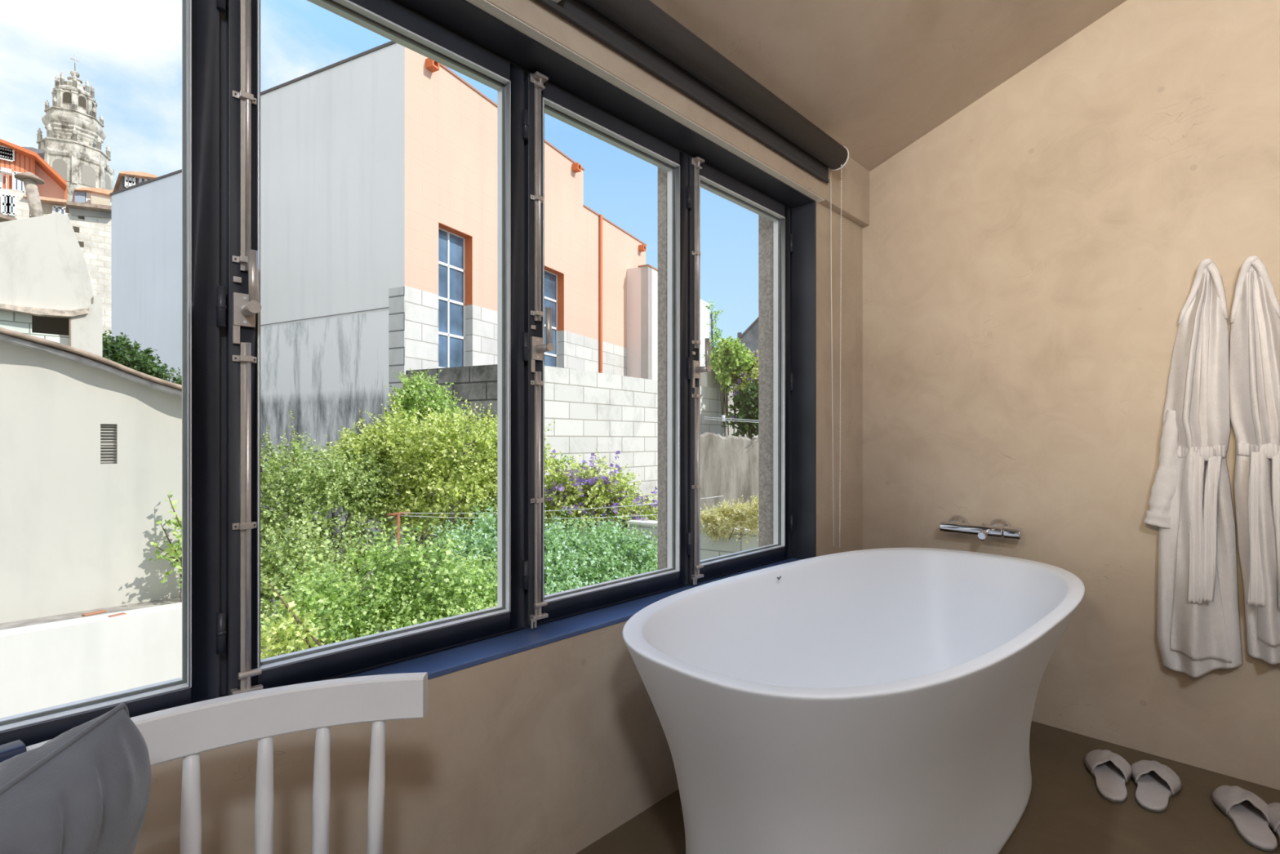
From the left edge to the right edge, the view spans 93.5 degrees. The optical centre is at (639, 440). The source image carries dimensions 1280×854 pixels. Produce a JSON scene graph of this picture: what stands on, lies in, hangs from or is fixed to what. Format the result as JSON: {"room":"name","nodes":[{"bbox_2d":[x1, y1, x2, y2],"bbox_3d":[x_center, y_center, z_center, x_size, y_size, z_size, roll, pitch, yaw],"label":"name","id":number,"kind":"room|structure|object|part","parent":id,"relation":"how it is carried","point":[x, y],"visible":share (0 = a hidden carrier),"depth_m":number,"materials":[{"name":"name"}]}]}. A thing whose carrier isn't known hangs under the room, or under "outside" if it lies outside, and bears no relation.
{"room":"hotel room","nodes":[
{"label":"hotel room","id":0,"kind":"room"},
{"bbox_2d":[260,619,302,656],"bbox_3d":[-78.987,4.650,105.981,258.688,0.500,280.000,0,0,45],"label":"ground","id":1,"kind":"structure","parent":0,"point":[261,651],"depth_m":12.63,"materials":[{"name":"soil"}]},
{"bbox_2d":[0,138,66,222],"bbox_3d":[-27.004,-4.128,26.095,9.700,17.056,3.037,0,0,45],"label":"house","id":2,"kind":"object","parent":1,"relation":"on","point":[14,159],"visible":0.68,"depth_m":24.94,"materials":[{"name":"paint"}]},
{"bbox_3d":[-25.180,-9.336,23.872,0.020,0.725,0.140,0,0,45],"label":"pane","id":3,"kind":"part","parent":2,"relation":"part of","materials":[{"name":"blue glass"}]},
{"bbox_3d":[-25.050,-9.362,24.003,0.020,0.734,0.159,0,0,45],"label":"pane","id":4,"kind":"part","parent":2,"relation":"part of","materials":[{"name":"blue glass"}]},
{"bbox_3d":[-25.782,-10.682,24.998,0.020,0.755,0.296,0,0,45],"label":"pane","id":5,"kind":"part","parent":2,"relation":"part of","materials":[{"name":"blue glass"}]},
{"bbox_3d":[-25.547,-11.113,25.364,0.200,1.809,0.066,0,0,45],"label":"corner post","id":6,"kind":"part","parent":2,"relation":"part of","materials":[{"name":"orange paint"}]},
{"bbox_3d":[-24.310,-9.551,25.209,0.020,0.362,0.348,0,0,45],"label":"pane","id":7,"kind":"part","parent":2,"relation":"part of","materials":[{"name":"blue glass"}]},
{"bbox_3d":[-24.998,-10.738,26.206,0.200,0.806,0.060,0,0,45],"label":"corner post","id":8,"kind":"part","parent":2,"relation":"part of","materials":[{"name":"orange paint"}]},
{"bbox_2d":[0,212,102,356],"bbox_3d":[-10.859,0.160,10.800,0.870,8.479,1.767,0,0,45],"label":"building","id":9,"kind":"structure","parent":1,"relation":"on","point":[46,291],"depth_m":10.71,"materials":[{"name":"white paint"}]},
{"bbox_2d":[13,171,44,217],"bbox_3d":[-10.887,-4.213,10.743,0.398,1.153,0.376,0,0,-5],"label":"flue pipe","id":10,"kind":"object","parent":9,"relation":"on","point":[30,180],"visible":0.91,"depth_m":10.72,"materials":[{"name":"concrete"}]},
{"bbox_2d":[35,53,114,214],"bbox_3d":[-89.189,-28.271,95.000,9.448,65.342,9.448,0,0,45],"label":"tower","id":11,"kind":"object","parent":1,"relation":"on","point":[73,143],"visible":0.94,"depth_m":92.80,"materials":[{"name":"stone"}]},
{"bbox_3d":[-89.189,-48.258,95.000,6.894,2.931,6.894,0,0,25],"label":"great cornice","id":12,"kind":"part","parent":11,"relation":"part of","materials":[{"name":"stone"}]},
{"bbox_3d":[-89.189,-50.203,95.000,6.409,1.162,6.409,0,0,25],"label":"balustrade","id":13,"kind":"part","parent":11,"relation":"part of","materials":[{"name":"stone"}]},
{"bbox_2d":[65,200,111,341],"bbox_3d":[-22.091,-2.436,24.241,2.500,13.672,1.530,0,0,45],"label":"stone building","id":14,"kind":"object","parent":1,"relation":"on","point":[91,223],"visible":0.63,"depth_m":23.76,"materials":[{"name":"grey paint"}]},
{"bbox_2d":[0,601,182,718],"bbox_3d":[-6.901,3.080,4.431,0.250,2.640,6.620,0,0,45],"label":"wall","id":15,"kind":"structure","parent":1,"relation":"on","point":[43,665],"depth_m":5.83,"materials":[{"name":"white paint"}]},
{"bbox_2d":[0,327,182,622],"bbox_3d":[-8.522,0.920,6.480,4.765,6.960,6.260,0,0,45],"label":"exterior wall","id":16,"kind":"structure","parent":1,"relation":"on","point":[91,444],"depth_m":6.22,"materials":[{"name":"pale plaster"},{"name":"weathered tile"}]},
{"bbox_2d":[100,424,116,463],"bbox_3d":[-5.679,0.050,6.430,0.037,0.422,0.133,0,0,45],"label":"vent","id":17,"kind":"object","parent":16,"relation":"attached to","point":[108,433],"depth_m":6.43,"materials":[{"name":"grey metal"}]},
{"bbox_2d":[0,596,182,630],"bbox_3d":[-7.114,3.086,4.642,0.350,2.628,6.620,0,0,45],"label":"ledge","id":18,"kind":"object","parent":1,"relation":"on","point":[37,620],"depth_m":6.15,"materials":[{"name":"beige concrete"}]},
{"bbox_2d":[81,609,106,616],"bbox_3d":[-5.561,1.761,6.135,0.060,0.022,0.180,0,0,27],"label":"shard","id":19,"kind":"object","parent":18,"relation":"on","point":[100,611],"visible":1,"depth_m":6.12},
{"bbox_2d":[107,612,126,617],"bbox_3d":[-5.254,1.761,6.050,0.060,0.022,0.130,0,0,27],"label":"shard","id":20,"kind":"object","parent":18,"relation":"on","point":[122,613],"visible":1,"depth_m":6.04},
{"bbox_2d":[71,187,112,205],"bbox_3d":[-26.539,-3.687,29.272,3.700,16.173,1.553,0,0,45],"label":"house","id":21,"kind":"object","parent":1,"relation":"on","point":[86,195],"visible":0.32,"depth_m":28.03,"materials":[{"name":"beige paint"}]},
{"bbox_2d":[112,171,158,191],"bbox_3d":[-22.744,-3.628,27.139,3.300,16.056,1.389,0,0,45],"label":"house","id":22,"kind":"structure","parent":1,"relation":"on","point":[125,179],"depth_m":26.02,"materials":[{"name":"ceramic"}]},
{"bbox_2d":[102,329,180,382],"bbox_3d":[-10.329,1.095,12.151,1.649,6.615,1.406,0,0,-16],"label":"tree","id":23,"kind":"object","parent":1,"relation":"on","point":[121,352],"visible":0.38,"depth_m":11.98,"materials":[{"name":"green plant"}]},
{"bbox_2d":[148,489,182,601],"bbox_3d":[-4.874,2.472,6.657,0.634,3.857,0.876,0,0,45],"label":"plant","id":24,"kind":"object","parent":1,"relation":"on","point":[175,522],"visible":0.3,"depth_m":6.58,"materials":[{"name":"green plant"}]},
{"bbox_2d":[159,367,182,385],"bbox_3d":[-9.209,1.473,12.010,0.824,5.854,0.644,0,0,45],"label":"plant","id":25,"kind":"object","parent":1,"relation":"on","point":[177,380],"visible":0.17,"depth_m":11.95,"materials":[{"name":"green plant"}]},
{"bbox_2d":[260,579,342,659],"bbox_3d":[-2.500,2.698,4.298,0.587,3.406,0.685,0,0,-6],"label":"sapling","id":26,"kind":"object","parent":1,"relation":"on","point":[296,625],"visible":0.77,"depth_m":4.21,"materials":[{"name":"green plant"}]},
{"bbox_2d":[260,408,417,657],"bbox_3d":[-4.302,1.979,7.943,2.620,4.854,3.276,0,0,-31],"label":"shrub","id":27,"kind":"object","parent":1,"relation":"on","point":[310,478],"visible":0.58,"depth_m":7.81,"materials":[{"name":"green plant"}]},
{"bbox_2d":[109,40,646,632],"bbox_3d":[-7.782,-2.152,20.640,12.683,13.104,11.564,0,0,25],"label":"building","id":28,"kind":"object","parent":1,"relation":"on","point":[379,164],"visible":0.55,"depth_m":14.41,"materials":[{"name":"white paint"}]},
{"bbox_3d":[-4.671,-8.451,13.553,0.220,0.200,0.200,0,0,28],"label":"rain spout","id":29,"kind":"part","parent":28,"relation":"part of","materials":[{"name":"orange paint"}]},
{"bbox_3d":[-1.971,-8.475,18.738,0.220,0.200,0.200,0,0,27],"label":"rain spout","id":30,"kind":"part","parent":28,"relation":"part of","materials":[{"name":"orange paint"}]},
{"bbox_3d":[0.086,-7.233,22.689,0.220,0.200,0.200,0,0,27],"label":"rain spout","id":31,"kind":"part","parent":28,"relation":"part of","materials":[{"name":"orange paint"}]},
{"bbox_2d":[260,508,497,657],"bbox_3d":[-2.048,2.514,5.303,2.510,3.785,1.713,0,0,-36],"label":"shrub","id":32,"kind":"object","parent":1,"relation":"on","point":[394,600],"visible":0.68,"depth_m":5.14,"materials":[{"name":"green plant"}]},
{"bbox_2d":[378,367,479,580],"bbox_3d":[-3.759,1.556,10.469,1.425,5.690,1.563,0,0,45],"label":"shrub","id":33,"kind":"object","parent":1,"relation":"on","point":[409,399],"visible":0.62,"depth_m":10.34,"materials":[{"name":"green plant"}]},
{"bbox_2d":[310,392,573,595],"bbox_3d":[-2.905,1.840,8.724,3.731,5.135,2.312,0,0,15],"label":"shrub","id":34,"kind":"object","parent":1,"relation":"on","point":[438,470],"visible":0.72,"depth_m":8.35,"materials":[{"name":"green plant"}]},
{"bbox_2d":[417,497,623,608],"bbox_3d":[-1.360,2.557,6.896,2.646,3.698,2.469,0,0,-11],"label":"shrub","id":35,"kind":"object","parent":1,"relation":"on","point":[487,535],"visible":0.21,"depth_m":6.88,"materials":[{"name":"green plant"}]},
{"bbox_2d":[546,452,576,471],"bbox_3d":[-1.419,2.304,10.601,0.562,4.194,0.485,0,0,-20],"label":"shrub","id":36,"kind":"object","parent":1,"relation":"on","point":[566,456],"visible":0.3,"depth_m":10.54,"materials":[{"name":"green plant"}]},
{"bbox_2d":[405,364,720,606],"bbox_3d":[-0.846,1.453,15.172,2.979,5.893,9.091,0,0,45],"label":"wall","id":37,"kind":"structure","parent":1,"relation":"on","point":[608,414],"depth_m":13.17,"materials":[{"name":"stone"}]},
{"bbox_2d":[484,509,657,602],"bbox_3d":[-0.709,2.648,7.301,2.185,3.514,2.776,0,0,34],"label":"shrub","id":38,"kind":"object","parent":1,"relation":"on","point":[646,560],"visible":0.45,"depth_m":7.20,"materials":[{"name":"green plant"}]},
{"bbox_2d":[386,414,758,574],"bbox_3d":[-0.617,2.015,8.344,5.069,4.770,1.785,0,0,1],"label":"railing","id":39,"kind":"object","parent":1,"relation":"on","point":[402,513],"visible":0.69,"depth_m":7.78,"materials":[{"name":"metal"}]},
{"bbox_3d":[-3.052,2.654,7.600,0.265,3.492,0.044,0,0,-38],"label":"post","id":40,"kind":"part","parent":39,"relation":"part of","materials":[{"name":"metal"}]},
{"bbox_2d":[544,448,657,542],"bbox_3d":[-0.664,2.267,9.148,2.389,4.278,2.298,0,0,24],"label":"flowering shrub","id":41,"kind":"object","parent":1,"relation":"on","point":[575,491],"visible":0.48,"depth_m":8.86,"materials":[{"name":"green plant"}]},
{"bbox_2d":[626,264,657,380],"bbox_3d":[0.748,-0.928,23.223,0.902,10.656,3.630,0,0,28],"label":"annex","id":42,"kind":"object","parent":1,"relation":"on","point":[642,281],"visible":0.29,"depth_m":21.68,"materials":[{"name":"white paint"}]},
{"bbox_2d":[626,519,758,565],"bbox_3d":[1.056,2.785,8.159,2.710,3.229,0.255,0,0,28],"label":"wall","id":43,"kind":"structure","parent":1,"relation":"on","point":[708,550],"depth_m":8.07,"materials":[{"name":"concrete"}]},
{"bbox_2d":[700,298,711,366],"bbox_3d":[1.495,-0.894,26.293,2.040,10.587,3.639,0,0,28],"label":"house","id":44,"kind":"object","parent":1,"relation":"on","point":[704,314],"visible":0.04,"depth_m":26.77,"materials":[{"name":"white paint"}]},
{"bbox_2d":[657,505,757,526],"bbox_3d":[1.783,2.818,9.588,2.390,3.164,2.970,0,0,28],"label":"soil","id":45,"kind":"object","parent":1,"relation":"on","point":[703,508],"visible":0.07,"depth_m":10.79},
{"bbox_2d":[700,502,736,543],"bbox_3d":[0.984,1.133,8.015,0.717,0.575,0.675,0,0,45],"label":"dry bush","id":46,"kind":"object","parent":45,"relation":"on","point":[708,520],"visible":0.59,"depth_m":7.87,"materials":[{"name":"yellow plant"}]},
{"bbox_2d":[712,494,758,544],"bbox_3d":[1.270,0.994,7.584,0.710,0.606,0.738,0,0,11],"label":"dry bush","id":47,"kind":"object","parent":45,"relation":"on","point":[728,510],"visible":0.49,"depth_m":7.50,"materials":[{"name":"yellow plant"}]},
{"bbox_2d":[732,493,758,537],"bbox_3d":[1.514,0.930,7.160,0.734,0.706,0.673,0,0,-39],"label":"dry bush","id":48,"kind":"object","parent":45,"relation":"on","point":[754,503],"visible":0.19,"depth_m":7.10,"materials":[{"name":"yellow plant"}]},
{"bbox_2d":[700,299,724,371],"bbox_3d":[2.664,-0.368,22.009,0.825,9.538,0.938,0,0,45],"label":"tree","id":49,"kind":"object","parent":1,"relation":"on","point":[714,339],"visible":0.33,"depth_m":21.95,"materials":[{"name":"green plant"}]},
{"bbox_2d":[700,431,758,508],"bbox_3d":[2.438,2.095,15.559,3.873,4.610,0.350,0,0,-7],"label":"wall","id":50,"kind":"structure","parent":1,"relation":"on","point":[729,464],"depth_m":15.36,"materials":[{"name":"grey concrete"}]},
{"bbox_2d":[700,370,758,438],"bbox_3d":[3.096,1.205,18.608,0.400,6.389,4.000,0,0,43],"label":"wall","id":51,"kind":"structure","parent":1,"relation":"on","point":[707,378],"depth_m":17.51,"materials":[{"name":"grey concrete"}]},
{"bbox_2d":[709,334,755,435],"bbox_3d":[2.687,0.727,17.003,1.573,7.349,1.220,0,0,-3],"label":"tree","id":52,"kind":"object","parent":1,"relation":"on","point":[727,357],"visible":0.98,"depth_m":16.73,"materials":[{"name":"green plant"}]},
{"bbox_2d":[720,377,758,439],"bbox_3d":[3.397,1.332,16.068,2.537,6.141,1.594,0,0,3],"label":"climbing plant","id":53,"kind":"object","parent":1,"relation":"on","point":[747,404],"visible":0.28,"depth_m":15.86,"materials":[{"name":"green plant"}]},
{"bbox_2d":[729,347,758,438],"bbox_3d":[3.382,0.880,16.744,2.011,7.043,1.623,0,0,29],"label":"flowering tree","id":54,"kind":"object","parent":1,"relation":"on","point":[753,374],"visible":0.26,"depth_m":16.63,"materials":[{"name":"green plant"}]},
{"bbox_2d":[734,317,758,354],"bbox_3d":[6.746,-1.311,36.425,3.000,11.422,5.150,0,0,0],"label":"gabled house","id":55,"kind":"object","parent":1,"relation":"on","point":[749,336],"visible":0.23,"depth_m":34.00,"materials":[{"name":"stone"}]},
{"bbox_2d":[133,201,862,853],"bbox_3d":[-0.755,-0.250,0.961,0.159,2.500,4.709,0,0,45],"label":"wall","id":56,"kind":"structure","parent":0,"point":[552,748],"depth_m":1.34,"materials":[{"name":"beige paint"}]},
{"bbox_2d":[219,0,816,697],"bbox_3d":[-0.262,-0.229,1.459,0.158,1.379,2.501,0,0,45],"label":"window","id":57,"kind":"structure","parent":56,"relation":"in","point":[246,672],"depth_m":1.31,"materials":[{"name":"black metal"}]},
{"bbox_2d":[0,0,226,746],"bbox_3d":[-0.916,-0.221,0.804,0.101,1.351,0.610,0,0,45],"label":"window","id":58,"kind":"structure","parent":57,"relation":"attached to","point":[204,307],"depth_m":1.00,"materials":[{"name":"metal"}]},
{"bbox_3d":[-0.683,-0.223,1.039,0.008,0.115,0.032,0,0,45],"label":"lock plate","id":59,"kind":"part","parent":57,"relation":"part of","materials":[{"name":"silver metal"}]},
{"bbox_3d":[-0.681,-0.584,1.039,0.017,0.584,0.009,0,0,-13],"label":"rod","id":60,"kind":"part","parent":57,"relation":"part of","materials":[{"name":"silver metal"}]},
{"bbox_3d":[-0.681,0.130,1.039,0.017,0.596,0.009,0,0,-13],"label":"rod","id":61,"kind":"part","parent":57,"relation":"part of","materials":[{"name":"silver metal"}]},
{"bbox_3d":[-0.662,-0.265,1.024,0.048,0.106,0.021,0,0,45],"label":"lever handle","id":62,"kind":"part","parent":57,"relation":"part of","materials":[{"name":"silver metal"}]},
{"bbox_2d":[524,71,691,628],"bbox_3d":[-0.055,-0.221,1.677,0.101,1.351,0.610,0,0,45],"label":"window","id":63,"kind":"structure","parent":57,"relation":"attached to","point":[542,97],"depth_m":1.63,"materials":[{"name":"black metal"}]},
{"bbox_3d":[-0.253,-0.223,1.475,0.008,0.115,0.032,0,0,45],"label":"lock plate","id":64,"kind":"part","parent":63,"relation":"part of","materials":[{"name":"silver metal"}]},
{"bbox_3d":[-0.251,-0.584,1.475,0.017,0.584,0.009,0,0,-13],"label":"rod","id":65,"kind":"part","parent":63,"relation":"part of","materials":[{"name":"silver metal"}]},
{"bbox_3d":[-0.251,0.130,1.475,0.017,0.596,0.009,0,0,-13],"label":"rod","id":66,"kind":"part","parent":63,"relation":"part of","materials":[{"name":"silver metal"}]},
{"bbox_3d":[-0.232,-0.265,1.460,0.048,0.106,0.021,0,0,45],"label":"lever handle","id":67,"kind":"part","parent":63,"relation":"part of","materials":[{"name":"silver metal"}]},
{"bbox_2d":[536,0,848,546],"bbox_3d":[-0.351,-0.347,1.147,0.094,1.499,3.140,0,0,45],"label":"roller blind","id":68,"kind":"object","parent":57,"relation":"attached to","point":[639,30],"visible":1,"depth_m":1.69,"materials":[{"name":"grey fabric"}]},
{"bbox_3d":[0.729,-0.323,2.281,0.004,1.445,0.019,0,0,-24],"label":"cord","id":69,"kind":"part","parent":68,"relation":"part of","materials":[{"name":"white plastic"}]},
{"bbox_3d":[0.746,-0.315,2.240,0.005,1.435,0.043,0,0,10],"label":"bead chain","id":70,"kind":"part","parent":68,"relation":"part of","materials":[{"name":"white plastic"}]},
{"bbox_2d":[688,156,793,585],"bbox_3d":[0.375,-0.221,2.113,0.101,1.351,0.610,0,0,45],"label":"window","id":71,"kind":"structure","parent":57,"relation":"attached to","point":[700,175],"depth_m":2.13,"materials":[{"name":"black metal"}]},
{"bbox_3d":[0.177,-0.223,1.912,0.008,0.115,0.032,0,0,45],"label":"lock plate","id":72,"kind":"part","parent":71,"relation":"part of","materials":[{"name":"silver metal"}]},
{"bbox_3d":[0.180,-0.584,1.912,0.017,0.584,0.009,0,0,-13],"label":"rod","id":73,"kind":"part","parent":71,"relation":"part of","materials":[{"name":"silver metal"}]},
{"bbox_3d":[0.180,0.130,1.912,0.017,0.596,0.009,0,0,-13],"label":"rod","id":74,"kind":"part","parent":71,"relation":"part of","materials":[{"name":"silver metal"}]},
{"bbox_3d":[0.199,-0.265,1.897,0.048,0.106,0.021,0,0,45],"label":"lever handle","id":75,"kind":"part","parent":71,"relation":"part of","materials":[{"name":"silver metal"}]},
{"bbox_2d":[339,557,801,679],"bbox_3d":[-0.244,0.467,1.441,0.109,0.012,2.493,0,0,45],"label":"window sill","id":76,"kind":"structure","parent":56,"relation":"attached to","point":[446,661],"depth_m":1.39,"materials":[{"name":"blue metal"}]},
{"bbox_2d":[465,0,825,202],"bbox_3d":[-0.190,-0.911,1.401,0.028,0.002,2.513,0,0,45],"label":"trim","id":77,"kind":"structure","parent":56,"relation":"attached to","point":[483,5],"depth_m":1.54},
{"bbox_2d":[657,167,666,569],"bbox_3d":[0.094,-0.175,1.969,0.044,1.973,0.064,0,0,45],"label":"post","id":78,"kind":"object","parent":56,"relation":"attached to","point":[662,174],"visible":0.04,"depth_m":1.95,"materials":[{"name":"concrete"}]},
{"bbox_2d":[485,0,869,226],"bbox_3d":[-0.688,-1.036,0.895,0.032,0.248,4.709,0,0,45],"label":"beam","id":79,"kind":"structure","parent":56,"relation":"attached to","point":[855,177],"depth_m":1.71,"materials":[{"name":"beige paint"}]},
{"bbox_2d":[758,214,773,546],"bbox_3d":[0.539,-0.175,2.448,0.084,1.973,0.078,0,0,45],"label":"post","id":80,"kind":"object","parent":56,"relation":"attached to","point":[766,226],"visible":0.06,"depth_m":2.43,"materials":[{"name":"concrete"}]},
{"bbox_2d":[648,0,1127,171],"bbox_3d":[0.734,-1.931,-0.472,4.292,1.709,5.159,0,0,45],"label":"ceiling","id":81,"kind":"structure","parent":0,"point":[876,77],"depth_m":1.95,"materials":[{"name":"paint"}]},
{"bbox_2d":[575,720,1279,853],"bbox_3d":[0.734,1.125,-0.472,4.292,0.250,5.159,0,0,45],"label":"floor","id":82,"kind":"structure","parent":0,"point":[1065,812],"depth_m":1.59,"materials":[{"name":"brown concrete"}]},
{"bbox_2d":[26,671,427,853],"bbox_3d":[-0.372,0.673,0.493,0.726,0.660,0.649,0,0,45],"label":"spindle chair","id":83,"kind":"object","parent":82,"relation":"on","point":[185,731],"visible":0.82,"depth_m":0.82,"materials":[{"name":"white paint"}]},
{"bbox_2d":[0,739,26,762],"bbox_3d":[-0.688,0.372,0.655,0.036,0.079,0.022,0,0,32],"label":"leather strap","id":84,"kind":"object","parent":83,"relation":"attached to","point":[10,749],"visible":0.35,"depth_m":0.65,"materials":[{"name":"blue leather"}]},
{"bbox_2d":[0,702,151,853],"bbox_3d":[-0.568,0.405,0.432,0.179,0.271,0.407,0,0,2],"label":"cushion","id":85,"kind":"object","parent":83,"relation":"on","point":[86,789],"visible":1,"depth_m":0.55,"materials":[{"name":"grey fabric"}]},
{"bbox_3d":[-0.580,0.373,0.699,0.141,0.060,0.649,0,0,45],"label":"rail","id":86,"kind":"part","parent":83,"relation":"part of","materials":[{"name":"white paint"}]},
{"bbox_2d":[622,547,1084,853],"bbox_3d":[0.642,0.699,1.591,1.578,0.602,0.769,0,0,-43],"label":"bathtub","id":87,"kind":"object","parent":82,"relation":"on","point":[882,700],"visible":1,"depth_m":1.24,"materials":[{"name":"white ceramic"}]},
{"bbox_2d":[1084,749,1131,802],"bbox_3d":[1.387,0.974,1.779,0.118,0.052,0.291,0,0,35],"label":"slipper","id":88,"kind":"object","parent":82,"relation":"on","point":[1111,771],"visible":1,"depth_m":1.77,"materials":[{"name":"white fabric"}]},
{"bbox_2d":[1131,760,1182,812],"bbox_3d":[1.471,0.974,1.723,0.118,0.052,0.291,0,0,43],"label":"slipper","id":89,"kind":"object","parent":82,"relation":"on","point":[1156,782],"visible":0.99,"depth_m":1.71,"materials":[{"name":"white fabric"}]},
{"bbox_2d":[1211,785,1277,851],"bbox_3d":[1.596,0.974,1.583,0.118,0.052,0.291,0,0,34],"label":"slipper","id":90,"kind":"object","parent":82,"relation":"on","point":[1242,806],"visible":0.94,"depth_m":1.58,"materials":[{"name":"white fabric"}]},
{"bbox_2d":[1261,802,1279,840],"bbox_3d":[1.646,0.974,1.508,0.118,0.052,0.291,0,0,42],"label":"slipper","id":91,"kind":"object","parent":82,"relation":"on","point":[1273,808],"visible":0.87,"depth_m":1.54,"materials":[{"name":"white fabric"}]},
{"bbox_2d":[862,0,1279,790],"bbox_3d":[2.386,-0.950,1.346,4.092,3.900,0.250,0,0,45],"label":"wall","id":92,"kind":"structure","parent":0,"point":[1031,260],"depth_m":2.04,"materials":[{"name":"beige paint"}]},
{"bbox_2d":[939,515,1022,540],"bbox_3d":[1.246,0.324,2.204,0.264,0.074,0.130,0,0,45],"label":"mixer tap","id":93,"kind":"object","parent":92,"relation":"attached to","point":[1001,528],"visible":1,"depth_m":2.19,"materials":[{"name":"silver metal"}]},
{"bbox_3d":[1.241,0.331,2.171,0.029,0.059,0.060,0,0,45],"label":"spout","id":94,"kind":"part","parent":93,"relation":"part of","materials":[{"name":"silver metal"}]},
{"bbox_3d":[1.315,0.328,2.123,0.052,0.043,0.043,0,0,45],"label":"temperature knob","id":95,"kind":"part","parent":93,"relation":"part of","materials":[{"name":"silver metal"}]},
{"bbox_3d":[1.708,-0.519,1.812,0.020,0.020,0.038,0,0,45],"label":"coat hook","id":96,"kind":"object","parent":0,"visible":0},
{"bbox_2d":[1143,257,1243,677],"bbox_3d":[1.653,0.083,1.808,0.224,1.246,0.126,0,0,45],"label":"bathrobe","id":97,"kind":"object","parent":96,"relation":"hanging from","point":[1198,629],"visible":1,"depth_m":1.78,"materials":[{"name":"white fabric"}]},
{"bbox_3d":[1.656,0.338,1.780,0.136,0.612,0.070,0,0,45],"label":"panel","id":98,"kind":"part","parent":97,"relation":"part of","materials":[{"name":"white fabric"}]},
{"bbox_3d":[1.777,-0.499,1.744,0.020,0.020,0.038,0,0,45],"label":"coat hook","id":99,"kind":"object","parent":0,"visible":0},
{"bbox_2d":[1229,255,1279,664],"bbox_3d":[1.772,0.060,1.695,0.166,1.175,0.109,0,0,45],"label":"bathrobe","id":100,"kind":"object","parent":99,"relation":"hanging from","point":[1255,318],"visible":1,"depth_m":1.70,"materials":[{"name":"white fabric"}]},
{"bbox_3d":[1.769,0.296,1.667,0.096,0.543,0.065,0,0,45],"label":"panel","id":101,"kind":"part","parent":100,"relation":"part of","materials":[{"name":"white fabric"}]}
]}

